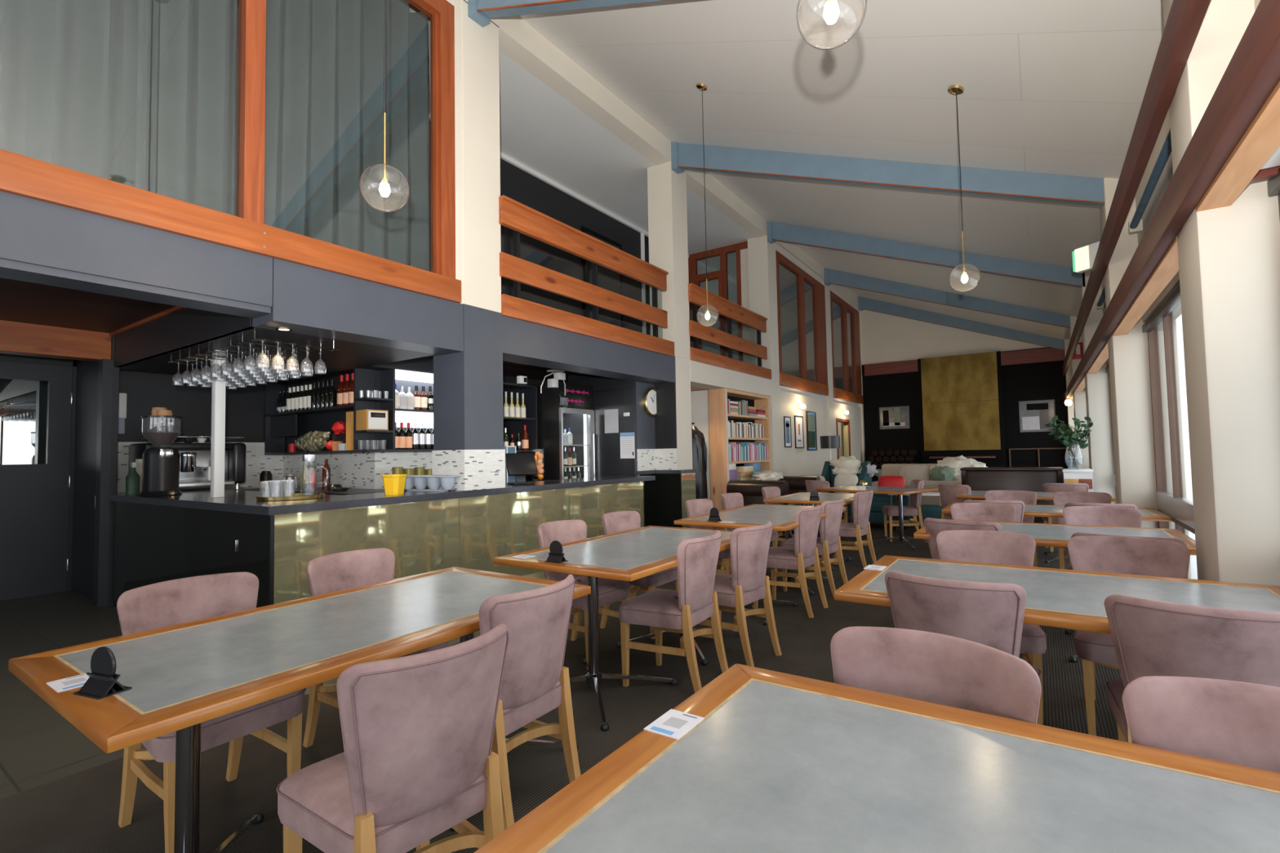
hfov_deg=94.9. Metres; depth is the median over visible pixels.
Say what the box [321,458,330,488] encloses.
syrup bottle
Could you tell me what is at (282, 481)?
tumbler
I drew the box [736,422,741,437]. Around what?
book
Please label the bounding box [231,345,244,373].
wine glass
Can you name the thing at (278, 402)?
wine bottle
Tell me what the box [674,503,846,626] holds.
dining table
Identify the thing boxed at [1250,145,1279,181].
stay
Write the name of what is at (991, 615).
dining chair
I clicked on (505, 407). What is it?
wine bottle
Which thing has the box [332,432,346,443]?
storage box
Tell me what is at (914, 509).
dining chair
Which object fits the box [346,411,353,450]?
magazine file
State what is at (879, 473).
blanket
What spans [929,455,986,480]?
throw
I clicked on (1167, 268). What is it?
trim
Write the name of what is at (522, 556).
menu card
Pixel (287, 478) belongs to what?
milk jug
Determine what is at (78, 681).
menu card
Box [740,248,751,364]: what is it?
wall partition
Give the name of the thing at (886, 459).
log
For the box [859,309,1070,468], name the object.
wall
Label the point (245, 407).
wall
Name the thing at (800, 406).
wall lamp
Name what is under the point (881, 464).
log
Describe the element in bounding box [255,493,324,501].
brass tray
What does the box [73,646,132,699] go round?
marker
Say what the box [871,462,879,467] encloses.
log
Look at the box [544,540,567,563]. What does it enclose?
marker
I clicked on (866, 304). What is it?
roof beam
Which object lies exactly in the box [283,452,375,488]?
tile
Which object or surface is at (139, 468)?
jug
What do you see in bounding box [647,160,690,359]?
column
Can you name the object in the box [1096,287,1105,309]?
tube
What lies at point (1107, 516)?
dining chair
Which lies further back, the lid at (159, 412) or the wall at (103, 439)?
the wall at (103, 439)
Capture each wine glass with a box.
[172,360,184,386]
[181,359,193,383]
[190,355,202,380]
[195,360,207,385]
[200,353,212,380]
[209,351,222,377]
[214,355,226,381]
[220,347,233,374]
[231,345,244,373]
[235,350,248,377]
[239,354,251,380]
[243,342,257,371]
[246,346,259,373]
[255,338,269,368]
[258,343,271,372]
[261,348,274,375]
[264,353,275,378]
[271,340,284,369]
[273,346,286,373]
[275,350,288,377]
[285,342,298,370]
[288,347,300,375]
[289,352,301,378]
[300,344,312,373]
[301,349,313,375]
[314,346,326,373]
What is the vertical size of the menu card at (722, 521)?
0.002 m
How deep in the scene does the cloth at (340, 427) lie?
6.36 m
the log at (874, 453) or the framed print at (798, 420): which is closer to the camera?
the framed print at (798, 420)
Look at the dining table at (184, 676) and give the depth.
1.77 m
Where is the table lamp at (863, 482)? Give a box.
[857,480,867,490]
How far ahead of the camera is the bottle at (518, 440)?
7.65 m
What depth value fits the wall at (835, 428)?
14.55 m
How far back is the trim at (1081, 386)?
10.22 m
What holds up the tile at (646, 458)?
attached to the wall at (645, 424)
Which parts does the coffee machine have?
rail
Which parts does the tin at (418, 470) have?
lid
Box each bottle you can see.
[125,462,140,494]
[276,391,281,413]
[280,391,285,412]
[284,391,288,412]
[286,387,291,411]
[290,386,295,411]
[294,386,299,410]
[297,385,303,410]
[300,466,307,488]
[302,385,307,409]
[306,384,311,409]
[309,470,316,488]
[311,382,316,408]
[315,382,320,408]
[319,381,324,408]
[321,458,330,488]
[324,380,329,407]
[328,379,336,407]
[337,374,343,406]
[342,373,349,405]
[348,373,353,404]
[391,422,398,449]
[395,383,399,408]
[398,422,405,449]
[399,386,407,408]
[404,422,412,449]
[405,386,413,409]
[412,422,418,449]
[413,385,420,409]
[418,422,425,449]
[420,386,426,410]
[424,423,431,448]
[426,386,433,410]
[431,423,433,448]
[502,391,509,417]
[503,427,508,446]
[508,391,515,417]
[510,434,514,445]
[515,392,520,417]
[516,433,520,450]
[520,393,525,417]
[521,425,528,450]
[563,429,568,444]
[563,447,567,466]
[563,467,568,479]
[567,427,572,444]
[567,448,572,466]
[567,467,572,479]
[571,447,576,466]
[572,467,576,478]
[576,466,580,478]
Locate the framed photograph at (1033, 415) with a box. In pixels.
[1018,399,1056,432]
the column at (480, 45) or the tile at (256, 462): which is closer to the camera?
the column at (480, 45)
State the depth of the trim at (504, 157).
9.07 m
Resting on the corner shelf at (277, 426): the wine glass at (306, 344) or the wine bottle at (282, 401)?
the wine bottle at (282, 401)
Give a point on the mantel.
(930, 457)
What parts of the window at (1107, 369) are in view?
frame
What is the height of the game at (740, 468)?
0.100 m
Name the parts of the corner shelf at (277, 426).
shelf, shelf, shelf, shelf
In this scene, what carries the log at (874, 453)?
on the log at (871, 459)
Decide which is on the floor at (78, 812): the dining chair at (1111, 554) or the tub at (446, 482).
the dining chair at (1111, 554)
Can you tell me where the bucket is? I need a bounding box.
[382,474,406,494]
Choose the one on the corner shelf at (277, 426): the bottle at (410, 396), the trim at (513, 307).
the bottle at (410, 396)
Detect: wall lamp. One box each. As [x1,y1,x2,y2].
[797,403,805,409]
[842,409,848,414]
[1064,398,1071,405]
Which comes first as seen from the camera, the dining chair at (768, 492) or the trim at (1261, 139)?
the trim at (1261, 139)
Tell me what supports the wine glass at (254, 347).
hanging from the glass rack
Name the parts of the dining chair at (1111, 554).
leg, seat, backrest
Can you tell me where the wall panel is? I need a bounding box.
[920,351,1000,450]
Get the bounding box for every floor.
[0,515,1121,852]
[779,385,858,407]
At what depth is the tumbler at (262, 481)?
4.40 m
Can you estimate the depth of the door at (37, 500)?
6.02 m
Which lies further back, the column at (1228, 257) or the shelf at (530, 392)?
the shelf at (530, 392)
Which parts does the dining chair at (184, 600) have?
leg, leg, backrest, seat, leg, leg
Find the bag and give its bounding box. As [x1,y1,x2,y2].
[294,430,330,451]
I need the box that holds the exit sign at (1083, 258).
[1071,241,1099,273]
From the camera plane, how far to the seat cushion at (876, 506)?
9.68 m
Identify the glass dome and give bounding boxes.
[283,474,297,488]
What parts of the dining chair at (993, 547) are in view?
backrest, leg, seat, leg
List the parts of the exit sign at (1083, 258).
green panel, lit panel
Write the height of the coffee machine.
0.557 m
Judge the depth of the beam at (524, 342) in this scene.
6.47 m
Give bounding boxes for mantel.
[928,456,995,458]
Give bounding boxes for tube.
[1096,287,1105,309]
[1128,128,1171,233]
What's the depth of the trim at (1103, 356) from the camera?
7.07 m
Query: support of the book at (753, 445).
on the bookcase at (718, 417)
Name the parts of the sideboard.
drawer, drawer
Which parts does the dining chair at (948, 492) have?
seat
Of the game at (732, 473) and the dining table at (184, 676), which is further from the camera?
the game at (732, 473)
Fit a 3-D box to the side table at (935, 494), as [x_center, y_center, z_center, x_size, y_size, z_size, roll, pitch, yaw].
[4.337,1.349,9.164,0.760,0.622,0.500,-3,-3,34]
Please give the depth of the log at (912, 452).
15.71 m
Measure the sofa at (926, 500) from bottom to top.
0.760 m
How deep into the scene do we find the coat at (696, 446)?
9.22 m
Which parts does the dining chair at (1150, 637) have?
seat, leg, leg, backrest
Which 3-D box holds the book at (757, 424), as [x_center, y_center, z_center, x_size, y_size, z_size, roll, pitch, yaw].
[2.067,0.081,10.625,0.151,0.258,0.041,-3,-3,34]
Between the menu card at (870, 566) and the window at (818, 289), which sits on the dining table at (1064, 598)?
the menu card at (870, 566)
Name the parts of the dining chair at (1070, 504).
seat, backrest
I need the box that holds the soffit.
[118,318,435,382]
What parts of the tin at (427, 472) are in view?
lid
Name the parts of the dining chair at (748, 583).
leg, seat, leg, backrest, leg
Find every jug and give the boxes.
[135,458,142,493]
[284,475,295,489]
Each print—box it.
[783,416,791,447]
[794,415,804,448]
[805,410,817,450]
[882,410,888,426]
[884,422,905,426]
[893,407,900,425]
[1022,416,1039,430]
[1026,403,1048,410]
[1039,408,1049,428]
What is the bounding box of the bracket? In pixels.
[540,368,565,395]
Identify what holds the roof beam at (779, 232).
attached to the ceiling at (1051, 86)
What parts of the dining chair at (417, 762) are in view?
leg, leg, seat, backrest, leg, leg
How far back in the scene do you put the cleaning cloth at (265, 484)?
6.52 m
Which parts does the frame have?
rail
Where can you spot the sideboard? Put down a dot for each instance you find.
(1082, 475)
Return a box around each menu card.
[46,673,89,692]
[512,554,535,558]
[643,709,704,739]
[719,520,735,523]
[863,564,886,570]
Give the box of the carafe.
[300,453,328,496]
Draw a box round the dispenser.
[118,392,126,434]
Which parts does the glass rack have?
rail, rail, rail, rail, rail, rail, rail, rail, rail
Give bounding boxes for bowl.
[337,443,346,450]
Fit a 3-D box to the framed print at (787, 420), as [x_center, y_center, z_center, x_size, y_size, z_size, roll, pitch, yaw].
[2.956,0.109,11.748,0.020,0.620,0.360,-3,-3,34]
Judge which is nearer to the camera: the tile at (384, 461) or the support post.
the support post
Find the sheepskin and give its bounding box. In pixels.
[828,455,861,475]
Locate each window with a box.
[0,0,463,303]
[0,357,62,464]
[688,240,747,361]
[775,249,828,395]
[830,290,863,404]
[1105,364,1116,503]
[1142,283,1195,578]
[1267,167,1279,220]
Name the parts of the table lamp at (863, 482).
lamp shade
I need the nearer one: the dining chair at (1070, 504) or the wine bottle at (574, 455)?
the dining chair at (1070, 504)
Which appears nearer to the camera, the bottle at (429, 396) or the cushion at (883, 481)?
the bottle at (429, 396)
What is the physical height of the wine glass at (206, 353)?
0.200 m
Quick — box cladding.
[653,382,676,448]
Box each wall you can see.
[71,335,119,604]
[93,359,112,607]
[117,368,265,442]
[237,11,800,390]
[284,356,433,452]
[502,375,547,479]
[568,373,637,476]
[635,382,655,471]
[690,390,711,499]
[775,241,858,313]
[779,390,862,475]
[803,310,846,457]
[834,417,837,459]
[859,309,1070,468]
[1100,177,1191,578]
[1101,0,1278,365]
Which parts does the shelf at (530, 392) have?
shelf, shelf, shelf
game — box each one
[728,463,736,470]
[728,469,737,479]
[736,466,753,472]
[737,471,751,478]
[740,476,751,480]
[743,462,760,471]
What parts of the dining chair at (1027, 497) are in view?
backrest, leg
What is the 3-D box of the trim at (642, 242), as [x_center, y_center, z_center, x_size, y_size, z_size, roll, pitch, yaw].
[0.065,-2.312,10.778,0.040,2.560,0.080,-3,-3,34]
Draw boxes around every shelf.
[264,364,433,454]
[502,382,537,455]
[563,444,588,446]
[563,465,588,467]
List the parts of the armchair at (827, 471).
seat, backrest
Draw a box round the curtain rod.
[408,3,430,19]
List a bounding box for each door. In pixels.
[0,353,76,600]
[581,226,622,327]
[835,417,850,459]
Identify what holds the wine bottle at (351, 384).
on the corner shelf at (277, 426)
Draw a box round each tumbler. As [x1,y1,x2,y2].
[259,480,273,497]
[261,480,275,497]
[267,480,282,497]
[273,480,287,497]
[276,480,290,497]
[282,480,296,497]
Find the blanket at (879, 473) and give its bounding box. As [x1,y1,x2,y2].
[874,469,881,477]
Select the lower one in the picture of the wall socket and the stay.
the wall socket
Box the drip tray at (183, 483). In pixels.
[178,480,235,488]
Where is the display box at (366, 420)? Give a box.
[355,408,388,431]
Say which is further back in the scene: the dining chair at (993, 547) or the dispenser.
the dispenser
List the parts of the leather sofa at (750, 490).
arm, arm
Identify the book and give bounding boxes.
[728,422,730,437]
[728,442,732,462]
[728,444,730,462]
[730,441,739,461]
[731,442,736,461]
[731,447,733,462]
[732,400,742,414]
[733,422,735,437]
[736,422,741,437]
[737,401,739,414]
[737,423,739,437]
[738,444,740,461]
[740,441,750,460]
[740,443,743,461]
[742,422,748,437]
[742,443,748,461]
[747,422,751,437]
[749,442,755,460]
[749,443,751,460]
[753,444,755,460]
[755,409,765,412]
[755,412,765,414]
[755,414,765,417]
[755,443,759,460]
[756,423,759,438]
[758,423,761,438]
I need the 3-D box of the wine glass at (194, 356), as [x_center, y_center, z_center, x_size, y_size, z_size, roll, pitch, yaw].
[-3.581,-0.463,4.742,0.082,0.200,0.080,-1,-3,0]
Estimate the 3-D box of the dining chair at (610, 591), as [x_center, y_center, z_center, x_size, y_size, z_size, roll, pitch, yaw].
[-0.396,1.086,3.936,0.551,0.866,0.472,-3,-3,36]
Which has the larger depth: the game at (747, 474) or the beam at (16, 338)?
the game at (747, 474)
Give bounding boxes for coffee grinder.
[137,415,182,496]
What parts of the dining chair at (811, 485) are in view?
backrest, leg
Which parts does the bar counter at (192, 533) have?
panel, corner trim, brass panel, brass panel, brass panel, panel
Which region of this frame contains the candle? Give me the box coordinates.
[288,444,296,452]
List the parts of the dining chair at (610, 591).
backrest, leg, leg, seat, leg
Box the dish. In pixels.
[330,487,350,491]
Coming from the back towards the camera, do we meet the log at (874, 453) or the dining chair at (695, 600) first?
the log at (874, 453)
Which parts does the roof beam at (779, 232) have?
plate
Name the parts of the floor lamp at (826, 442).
lamp shade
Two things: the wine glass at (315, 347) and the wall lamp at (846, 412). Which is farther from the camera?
the wall lamp at (846, 412)
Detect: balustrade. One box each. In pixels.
[498,195,668,337]
[688,283,767,366]
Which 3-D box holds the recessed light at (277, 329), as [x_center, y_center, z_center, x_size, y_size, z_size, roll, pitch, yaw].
[-2.488,-0.676,4.104,0.100,0.006,0.100,-3,-3,34]
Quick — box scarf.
[859,463,878,477]
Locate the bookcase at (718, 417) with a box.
[707,388,770,530]
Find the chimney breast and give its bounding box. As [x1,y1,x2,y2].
[917,351,1005,466]
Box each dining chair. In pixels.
[116,572,306,852]
[275,623,509,852]
[302,547,448,747]
[479,574,580,830]
[537,519,631,669]
[600,511,678,639]
[617,530,728,693]
[684,498,730,574]
[697,521,782,666]
[720,493,777,571]
[753,504,828,617]
[761,486,794,542]
[779,497,848,597]
[804,480,848,522]
[818,489,876,569]
[830,626,1041,724]
[882,479,928,542]
[884,570,1041,682]
[924,517,1002,559]
[936,529,1046,725]
[937,483,971,519]
[950,502,1016,522]
[963,499,1025,522]
[984,490,1037,567]
[1041,483,1088,551]
[1052,491,1111,568]
[1062,506,1142,630]
[1064,502,1137,564]
[1066,536,1190,736]
[1071,532,1186,700]
[1103,594,1279,742]
[1122,675,1279,773]
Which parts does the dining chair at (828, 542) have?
leg, seat, leg, backrest, leg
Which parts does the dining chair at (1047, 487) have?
seat, leg, backrest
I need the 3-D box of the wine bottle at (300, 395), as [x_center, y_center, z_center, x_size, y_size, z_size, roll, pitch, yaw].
[-3.926,-0.325,6.821,0.075,0.302,0.073,-3,-3,34]
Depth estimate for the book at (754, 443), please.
10.44 m
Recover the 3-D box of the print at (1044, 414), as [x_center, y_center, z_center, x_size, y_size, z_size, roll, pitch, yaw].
[9.925,-0.185,14.407,0.192,0.468,0.003,-3,-3,34]
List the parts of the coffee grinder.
lid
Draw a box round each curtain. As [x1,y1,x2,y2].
[0,0,148,189]
[134,0,237,214]
[231,0,430,271]
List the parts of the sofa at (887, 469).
arm, backrest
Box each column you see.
[462,0,501,312]
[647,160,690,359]
[747,235,782,472]
[808,284,835,460]
[846,310,865,462]
[1063,338,1076,468]
[1069,315,1089,468]
[1080,271,1115,503]
[1162,0,1279,586]
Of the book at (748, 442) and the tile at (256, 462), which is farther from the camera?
the book at (748, 442)
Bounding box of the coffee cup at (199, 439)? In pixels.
[196,437,208,442]
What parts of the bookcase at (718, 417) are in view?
panel, panel, rail, shelf, shelf, shelf, panel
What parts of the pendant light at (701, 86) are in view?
cord, stem, globe, bulb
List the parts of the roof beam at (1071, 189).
plate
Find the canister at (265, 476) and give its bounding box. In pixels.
[259,471,271,482]
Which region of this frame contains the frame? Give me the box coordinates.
[1008,447,1069,468]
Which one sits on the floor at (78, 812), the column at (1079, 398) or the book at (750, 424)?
the column at (1079, 398)
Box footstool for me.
[916,504,942,528]
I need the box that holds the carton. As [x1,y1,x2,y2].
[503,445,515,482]
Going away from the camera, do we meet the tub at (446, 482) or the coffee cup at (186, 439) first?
the tub at (446, 482)
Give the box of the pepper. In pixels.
[325,440,333,450]
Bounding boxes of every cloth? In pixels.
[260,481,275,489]
[331,421,346,435]
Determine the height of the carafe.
0.325 m
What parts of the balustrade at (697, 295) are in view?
post, rail, rail moulding, rail, post, post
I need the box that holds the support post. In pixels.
[210,350,226,497]
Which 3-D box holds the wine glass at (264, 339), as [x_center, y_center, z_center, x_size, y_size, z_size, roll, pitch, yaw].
[-2.637,-0.510,4.103,0.080,0.200,0.082,0,-3,-13]
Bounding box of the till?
[505,453,537,484]
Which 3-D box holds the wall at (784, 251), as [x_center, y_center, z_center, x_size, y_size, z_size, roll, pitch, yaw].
[4.346,-3.463,14.274,0.300,0.170,6.450,-3,-3,34]
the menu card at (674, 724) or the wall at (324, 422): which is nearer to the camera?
the menu card at (674, 724)
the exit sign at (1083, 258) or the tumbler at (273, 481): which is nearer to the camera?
the tumbler at (273, 481)
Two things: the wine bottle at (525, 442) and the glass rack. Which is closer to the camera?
the glass rack
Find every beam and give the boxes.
[0,191,272,318]
[0,320,111,361]
[252,257,463,355]
[464,0,857,304]
[467,0,662,27]
[502,315,675,384]
[671,142,1104,206]
[689,360,771,396]
[766,220,1085,287]
[823,267,1071,328]
[857,296,1064,350]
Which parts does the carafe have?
lid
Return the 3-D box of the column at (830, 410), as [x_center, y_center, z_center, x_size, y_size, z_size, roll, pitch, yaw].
[4.455,-0.829,14.334,0.400,5.430,0.430,-3,-3,34]
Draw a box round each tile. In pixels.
[116,441,283,492]
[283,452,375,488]
[375,451,431,488]
[431,449,505,490]
[636,448,655,471]
[655,448,677,470]
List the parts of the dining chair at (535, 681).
leg, backrest, seat, leg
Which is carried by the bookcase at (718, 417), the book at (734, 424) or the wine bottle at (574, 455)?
the book at (734, 424)
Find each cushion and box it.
[787,502,801,505]
[804,475,825,480]
[834,474,857,493]
[870,501,897,512]
[871,475,878,482]
[877,475,905,487]
[897,464,930,487]
[929,466,955,480]
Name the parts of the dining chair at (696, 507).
backrest, seat, leg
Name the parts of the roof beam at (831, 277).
plate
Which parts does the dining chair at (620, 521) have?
leg, backrest, leg, leg, seat, leg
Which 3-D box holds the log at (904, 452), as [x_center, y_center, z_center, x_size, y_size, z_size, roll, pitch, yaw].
[7.212,0.713,15.955,0.170,0.170,0.350,-3,-3,34]
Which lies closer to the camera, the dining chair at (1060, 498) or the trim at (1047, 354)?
the dining chair at (1060, 498)
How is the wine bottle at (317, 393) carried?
on the corner shelf at (277, 426)
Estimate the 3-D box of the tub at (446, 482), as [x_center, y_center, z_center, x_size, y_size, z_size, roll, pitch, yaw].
[-1.656,0.491,5.055,0.132,0.110,0.130,-2,-3,27]
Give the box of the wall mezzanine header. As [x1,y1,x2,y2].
[446,0,453,5]
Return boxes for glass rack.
[168,328,338,369]
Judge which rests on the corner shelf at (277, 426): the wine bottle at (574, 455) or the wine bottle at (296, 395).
the wine bottle at (296, 395)
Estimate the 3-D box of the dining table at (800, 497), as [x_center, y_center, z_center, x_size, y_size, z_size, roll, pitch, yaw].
[2.226,1.237,7.215,0.950,0.750,1.392,-3,-3,34]
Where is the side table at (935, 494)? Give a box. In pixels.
[888,492,941,529]
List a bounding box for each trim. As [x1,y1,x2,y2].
[0,149,461,302]
[109,306,186,336]
[428,112,688,257]
[501,293,674,356]
[640,232,646,333]
[689,346,771,379]
[864,360,918,376]
[1000,347,1064,365]
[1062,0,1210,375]
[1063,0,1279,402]
[1074,375,1084,392]
[1086,341,1108,373]
[1111,235,1178,336]
[1195,80,1279,212]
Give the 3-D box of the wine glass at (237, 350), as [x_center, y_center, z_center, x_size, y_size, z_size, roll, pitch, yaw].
[-3.053,-0.484,4.505,0.080,0.200,0.082,-3,-3,38]
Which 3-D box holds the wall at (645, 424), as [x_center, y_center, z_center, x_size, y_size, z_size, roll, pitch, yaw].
[0.011,-0.174,8.129,0.165,1.566,0.448,-3,-3,34]
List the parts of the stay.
frame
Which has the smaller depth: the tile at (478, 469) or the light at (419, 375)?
the tile at (478, 469)
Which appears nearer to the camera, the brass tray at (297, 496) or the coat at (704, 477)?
the brass tray at (297, 496)
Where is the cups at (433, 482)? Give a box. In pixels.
[404,475,461,491]
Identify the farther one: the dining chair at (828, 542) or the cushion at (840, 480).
the cushion at (840, 480)
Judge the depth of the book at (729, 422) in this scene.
9.61 m
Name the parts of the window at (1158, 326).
pane, pane, transom rail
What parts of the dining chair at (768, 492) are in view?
backrest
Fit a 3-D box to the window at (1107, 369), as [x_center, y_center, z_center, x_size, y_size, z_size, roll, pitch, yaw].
[5.759,0.316,6.920,0.110,2.430,3.110,-3,-3,34]
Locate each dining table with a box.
[8,566,591,852]
[473,663,1279,852]
[493,525,750,731]
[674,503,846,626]
[763,492,865,570]
[815,485,937,549]
[833,555,1279,634]
[913,519,1195,662]
[942,502,1171,521]
[955,490,1115,563]
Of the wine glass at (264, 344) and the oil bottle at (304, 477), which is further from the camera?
the oil bottle at (304, 477)
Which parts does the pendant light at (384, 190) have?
stem, globe, bulb, cord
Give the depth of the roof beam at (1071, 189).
6.64 m
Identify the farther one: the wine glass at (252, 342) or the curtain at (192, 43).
the wine glass at (252, 342)
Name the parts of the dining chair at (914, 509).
leg, leg, seat, leg, backrest, leg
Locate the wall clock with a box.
[642,387,657,417]
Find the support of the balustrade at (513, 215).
on the trim at (513, 307)
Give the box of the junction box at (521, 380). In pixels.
[516,375,527,384]
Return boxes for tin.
[327,484,342,490]
[391,466,403,474]
[403,468,414,488]
[413,466,424,488]
[424,469,431,487]
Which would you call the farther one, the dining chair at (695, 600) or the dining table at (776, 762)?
the dining chair at (695, 600)
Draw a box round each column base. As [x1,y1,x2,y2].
[433,303,503,488]
[654,355,692,470]
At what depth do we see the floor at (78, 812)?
2.93 m
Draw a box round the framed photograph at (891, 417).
[879,405,910,429]
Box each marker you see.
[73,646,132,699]
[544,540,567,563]
[707,507,720,521]
[809,490,819,500]
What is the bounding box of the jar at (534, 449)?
[532,448,545,480]
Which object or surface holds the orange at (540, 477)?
in the jar at (534, 449)
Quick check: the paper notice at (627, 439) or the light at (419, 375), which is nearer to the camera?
the light at (419, 375)
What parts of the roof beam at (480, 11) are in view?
plate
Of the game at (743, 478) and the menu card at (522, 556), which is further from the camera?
the game at (743, 478)
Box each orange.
[536,458,542,465]
[537,453,543,459]
[537,474,543,479]
[538,468,544,474]
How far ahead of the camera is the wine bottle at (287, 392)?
7.01 m
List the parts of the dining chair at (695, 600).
leg, leg, seat, leg, backrest, leg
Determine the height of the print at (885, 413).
0.434 m
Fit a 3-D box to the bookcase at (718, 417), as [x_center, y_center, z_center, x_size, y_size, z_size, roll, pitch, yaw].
[1.792,0.582,10.287,0.313,2.350,1.860,-3,-3,34]
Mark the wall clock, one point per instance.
(649, 400)
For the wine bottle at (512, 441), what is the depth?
7.56 m
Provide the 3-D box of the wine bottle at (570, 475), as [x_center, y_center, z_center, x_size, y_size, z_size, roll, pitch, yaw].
[-0.955,0.688,8.001,0.065,0.256,0.064,-3,-3,34]
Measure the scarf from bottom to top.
0.252 m
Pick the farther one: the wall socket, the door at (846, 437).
the door at (846, 437)
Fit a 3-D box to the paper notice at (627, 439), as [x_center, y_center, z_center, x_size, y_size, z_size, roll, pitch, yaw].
[-0.170,0.256,7.888,0.235,0.345,0.004,-3,-3,34]
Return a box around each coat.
[691,426,707,498]
[691,427,702,498]
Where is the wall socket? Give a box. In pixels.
[623,412,630,416]
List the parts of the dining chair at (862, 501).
leg, seat, leg, backrest, leg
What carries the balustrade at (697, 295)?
on the trim at (696, 354)
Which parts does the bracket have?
plate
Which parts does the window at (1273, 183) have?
frame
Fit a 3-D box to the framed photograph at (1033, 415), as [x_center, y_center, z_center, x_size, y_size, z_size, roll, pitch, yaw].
[9.802,-0.257,14.495,0.740,0.780,0.030,-3,-3,34]
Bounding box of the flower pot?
[331,441,343,450]
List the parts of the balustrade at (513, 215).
post, rail, rail moulding, rail, post, post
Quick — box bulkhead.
[114,307,254,367]
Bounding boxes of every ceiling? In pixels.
[0,277,175,357]
[237,0,840,315]
[422,355,582,382]
[519,0,1164,340]
[690,386,707,391]
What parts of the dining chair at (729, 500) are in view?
leg, backrest, seat, leg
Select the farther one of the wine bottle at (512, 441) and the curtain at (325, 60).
the wine bottle at (512, 441)
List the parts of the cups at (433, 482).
rim plate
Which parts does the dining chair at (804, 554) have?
leg, leg, seat, leg, backrest, leg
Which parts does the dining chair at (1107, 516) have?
seat, backrest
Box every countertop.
[109,475,655,515]
[635,469,696,475]
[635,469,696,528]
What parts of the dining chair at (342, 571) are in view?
leg, backrest, seat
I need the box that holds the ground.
[1185,475,1197,579]
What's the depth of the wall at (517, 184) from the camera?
9.16 m
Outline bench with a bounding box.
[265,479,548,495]
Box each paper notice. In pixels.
[604,408,618,433]
[619,432,635,458]
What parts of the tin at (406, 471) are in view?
lid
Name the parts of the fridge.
door trim, door frame, handle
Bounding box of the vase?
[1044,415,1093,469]
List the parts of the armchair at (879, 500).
backrest, arm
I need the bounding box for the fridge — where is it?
[526,381,595,479]
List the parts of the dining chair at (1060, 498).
leg, backrest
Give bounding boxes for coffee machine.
[128,435,245,488]
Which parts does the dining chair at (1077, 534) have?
leg, backrest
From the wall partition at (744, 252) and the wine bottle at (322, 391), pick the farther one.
the wall partition at (744, 252)
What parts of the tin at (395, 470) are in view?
lid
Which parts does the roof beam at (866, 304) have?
plate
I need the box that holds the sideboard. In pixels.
[1062,468,1093,492]
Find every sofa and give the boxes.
[726,475,820,537]
[871,463,935,506]
[920,480,961,506]
[960,466,1063,524]
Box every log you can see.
[868,456,875,462]
[871,449,879,456]
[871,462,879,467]
[875,456,883,462]
[878,449,886,456]
[879,462,887,467]
[882,455,890,462]
[885,449,893,456]
[889,455,897,462]
[893,449,901,456]
[897,455,906,462]
[901,449,909,456]
[905,455,914,462]
[908,449,917,455]
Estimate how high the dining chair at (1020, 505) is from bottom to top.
0.866 m
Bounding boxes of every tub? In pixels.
[404,477,413,488]
[413,477,426,489]
[426,477,440,489]
[440,476,455,489]
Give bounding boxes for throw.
[751,470,783,480]
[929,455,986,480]
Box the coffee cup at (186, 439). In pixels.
[182,437,193,442]
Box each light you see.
[275,328,292,331]
[360,0,408,212]
[395,369,433,382]
[395,379,433,431]
[696,83,718,326]
[795,0,866,49]
[947,84,980,292]
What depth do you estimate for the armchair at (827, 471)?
10.78 m
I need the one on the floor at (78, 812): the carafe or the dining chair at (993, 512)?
the dining chair at (993, 512)
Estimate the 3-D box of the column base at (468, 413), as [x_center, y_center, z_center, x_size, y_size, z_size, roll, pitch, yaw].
[-1.575,-0.245,5.399,0.426,1.629,0.446,-3,-3,34]
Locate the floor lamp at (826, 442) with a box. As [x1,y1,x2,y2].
[819,435,839,460]
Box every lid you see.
[151,407,167,415]
[155,409,173,416]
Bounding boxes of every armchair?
[821,461,871,515]
[868,493,910,529]
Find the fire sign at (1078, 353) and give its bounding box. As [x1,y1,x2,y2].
[1071,342,1083,359]
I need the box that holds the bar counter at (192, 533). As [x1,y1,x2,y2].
[109,475,655,608]
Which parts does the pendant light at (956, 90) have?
cord, stem, globe, bulb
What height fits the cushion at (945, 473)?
0.351 m
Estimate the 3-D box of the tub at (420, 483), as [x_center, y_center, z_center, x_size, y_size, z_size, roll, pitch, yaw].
[-1.941,0.502,5.200,0.132,0.110,0.130,-2,-3,27]

